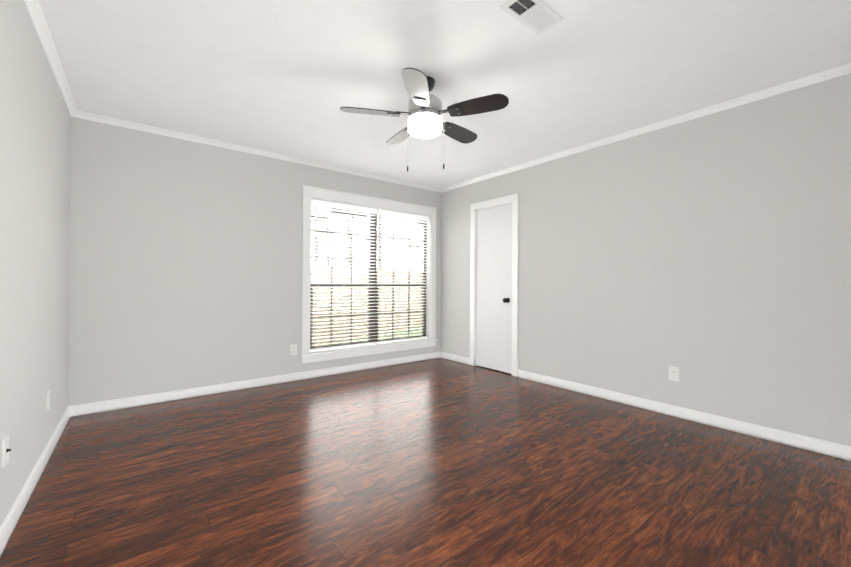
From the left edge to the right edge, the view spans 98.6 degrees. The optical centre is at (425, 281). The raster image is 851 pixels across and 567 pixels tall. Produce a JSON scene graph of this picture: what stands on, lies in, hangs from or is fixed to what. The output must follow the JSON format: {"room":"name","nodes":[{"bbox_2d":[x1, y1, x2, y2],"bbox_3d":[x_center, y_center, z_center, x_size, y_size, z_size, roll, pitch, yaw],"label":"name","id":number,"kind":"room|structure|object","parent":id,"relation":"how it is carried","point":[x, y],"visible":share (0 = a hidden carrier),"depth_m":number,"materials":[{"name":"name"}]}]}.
{"room":"empty bedroom","nodes":[
{"label":"empty bedroom","id":0,"kind":"room"},
{"bbox_2d":[0,0,70,526],"bbox_3d":[-1.573,-0.142,1.208,0.120,2.440,4.484,0,0,-38],"label":"wall","id":1,"kind":"structure","parent":0,"point":[35,132],"depth_m":1.85,"materials":[{"name":"grey paint"}]},
{"bbox_2d":[2,434,10,467],"bbox_3d":[-1.738,0.704,1.521,0.018,0.116,0.072,0,0,-38],"label":"outlet","id":2,"kind":"object","parent":1,"relation":"attached to","point":[5,450],"visible":1,"depth_m":1.51,"materials":[{"name":"white plastic"}]},
{"bbox_2d":[0,406,71,556],"bbox_3d":[-1.526,1.036,1.245,0.014,0.086,4.244,0,0,-38],"label":"baseboard","id":3,"kind":"structure","parent":1,"relation":"attached to","point":[12,518],"depth_m":1.82,"materials":[{"name":"white wood"}]},
{"bbox_2d":[46,389,49,410],"bbox_3d":[-2.308,0.726,2.238,0.008,0.116,0.072,0,0,-38],"label":"electrical outlet","id":4,"kind":"object","parent":1,"relation":"attached to","point":[47,400],"visible":1,"depth_m":2.23,"materials":[{"name":"white plastic"}]},
{"bbox_2d":[24,0,79,117],"bbox_3d":[-1.503,-1.339,1.263,0.042,0.045,4.244,0,0,-38],"label":"crown molding","id":5,"kind":"structure","parent":1,"relation":"attached to","point":[33,7],"depth_m":2.13,"materials":[{"name":"white wood"}]},
{"bbox_2d":[68,116,440,405],"bbox_3d":[-1.343,-0.128,4.165,3.896,2.440,0.120,0,0,-38],"label":"wall","id":6,"kind":"structure","parent":0,"point":[185,265],"depth_m":3.39,"materials":[{"name":"grey paint"}]},
{"bbox_2d":[72,351,439,416],"bbox_3d":[-1.296,1.049,4.117,3.866,0.086,0.014,0,0,-38],"label":"baseboard","id":7,"kind":"structure","parent":6,"relation":"attached to","point":[108,405],"depth_m":3.61,"materials":[{"name":"white wood"}]},
{"bbox_2d":[80,111,439,191],"bbox_3d":[-1.285,-1.326,4.107,3.780,0.045,0.042,0,0,-38],"label":"crown molding","id":8,"kind":"structure","parent":6,"relation":"attached to","point":[83,115],"depth_m":3.63,"materials":[{"name":"white wood"}]},
{"bbox_2d":[290,344,296,354],"bbox_3d":[-1.444,0.750,4.004,0.072,0.116,0.008,0,0,-38],"label":"electrical outlet","id":9,"kind":"object","parent":6,"relation":"attached to","point":[293,349],"visible":1,"depth_m":4.00,"materials":[{"name":"white plastic"}]},
{"bbox_2d":[300,185,437,363],"bbox_3d":[-0.640,-0.070,4.688,1.959,1.980,0.174,0,0,-38],"label":"window","id":10,"kind":"structure","parent":6,"relation":"in","point":[309,194],"depth_m":4.65,"materials":[{"name":"white"}]},
{"bbox_2d":[310,199,429,351],"bbox_3d":[-0.642,-0.059,4.684,1.719,1.730,0.066,0,0,-38],"label":"window blinds","id":11,"kind":"object","parent":10,"relation":"attached to","point":[350,208],"visible":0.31,"depth_m":4.60,"materials":[{"name":"white plastic"}]},
{"bbox_2d":[0,358,850,566],"bbox_3d":[-0.001,1.142,2.444,4.136,0.100,4.484,0,0,-38],"label":"floor","id":12,"kind":"structure","parent":0,"point":[438,462],"depth_m":1.96,"materials":[{"name":"laminate"}]},
{"bbox_2d":[38,0,850,187],"bbox_3d":[0.013,-1.398,2.455,4.136,0.100,4.484,0,0,-38],"label":"ceiling","id":13,"kind":"structure","parent":0,"point":[288,77],"depth_m":2.29,"materials":[{"name":"white paint"}]},
{"bbox_2d":[340,68,508,171],"bbox_3d":[0.002,-1.042,2.498,1.063,0.612,1.064,0,0,-38],"label":"ceiling fan","id":14,"kind":"object","parent":13,"relation":"hanging from","point":[425,111],"visible":1,"depth_m":2.37,"materials":[{"name":"black"}]},
{"bbox_2d":[501,0,563,34],"bbox_3d":[0.539,-1.342,1.836,0.315,0.013,0.150,0,0,-38],"label":"ceiling vent","id":15,"kind":"object","parent":13,"relation":"in","point":[538,17],"visible":1,"depth_m":1.83,"materials":[{"name":"white metal"}]},
{"bbox_2d":[441,73,850,445],"bbox_3d":[1.840,-0.063,3.891,0.770,2.540,4.484,0,0,-38],"label":"wall","id":16,"kind":"structure","parent":0,"point":[709,255],"depth_m":2.87,"materials":[{"name":"grey paint"}]},
{"bbox_2d":[440,351,468,364],"bbox_3d":[0.405,1.062,5.069,0.014,0.086,0.590,0,0,-38],"label":"baseboard","id":17,"kind":"structure","parent":16,"relation":"attached to","point":[457,358],"depth_m":5.06,"materials":[{"name":"white wood"}]},
{"bbox_2d":[475,203,511,373],"bbox_3d":[0.826,0.084,4.534,0.109,2.017,0.586,0,0,-38],"label":"door","id":18,"kind":"structure","parent":16,"relation":"in","point":[493,348],"depth_m":4.53,"materials":[{"name":"white wood"}]},
{"bbox_2d":[469,193,518,376],"bbox_3d":[0.878,0.043,4.570,0.142,2.124,0.772,0,0,-38],"label":"door frame","id":19,"kind":"structure","parent":16,"relation":"attached to","point":[513,199],"depth_m":4.43,"materials":[{"name":"white wood"}]},
{"bbox_2d":[440,63,850,192],"bbox_3d":[1.527,-1.313,3.645,0.042,0.045,4.244,0,0,-38],"label":"crown molding","id":20,"kind":"structure","parent":16,"relation":"attached to","point":[845,69],"depth_m":2.93,"materials":[{"name":"white wood"}]},
{"bbox_2d":[669,366,678,381],"bbox_3d":[2.037,0.759,3.001,0.008,0.116,0.072,0,0,-38],"label":"electrical outlet","id":21,"kind":"object","parent":16,"relation":"attached to","point":[673,373],"visible":1,"depth_m":3.00,"materials":[{"name":"white plastic"}]},
{"bbox_2d":[518,369,850,460],"bbox_3d":[1.944,1.062,3.112,0.014,0.086,2.830,0,0,-38],"label":"baseboard","id":22,"kind":"structure","parent":16,"relation":"attached to","point":[821,446],"depth_m":2.80,"materials":[{"name":"white wood"}]},
{"label":"outside","id":23,"kind":"structure","parent":0,"visible":0},
{"bbox_2d":[322,326,421,345],"bbox_3d":[-12.864,1.462,23.740,70.000,0.100,44.860,0,0,-38],"label":"ground","id":24,"kind":"structure","parent":23,"point":[413,333],"depth_m":9.57,"materials":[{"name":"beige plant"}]},
{"bbox_2d":[311,264,422,346],"bbox_3d":[-1.192,0.530,9.885,0.055,1.772,38.076,0,0,30],"label":"fence","id":25,"kind":"object","parent":24,"relation":"on","point":[385,326],"depth_m":8.96,"materials":[{"name":"brown wood"}]},
{"bbox_2d":[311,206,422,268],"bbox_3d":[-3.692,-4.250,14.729,37.806,11.360,11.494,1,0,-42],"label":"trees","id":26,"kind":"object","parent":24,"relation":"on","point":[347,234],"depth_m":17.89,"materials":[{"name":"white plant"}]}
]}

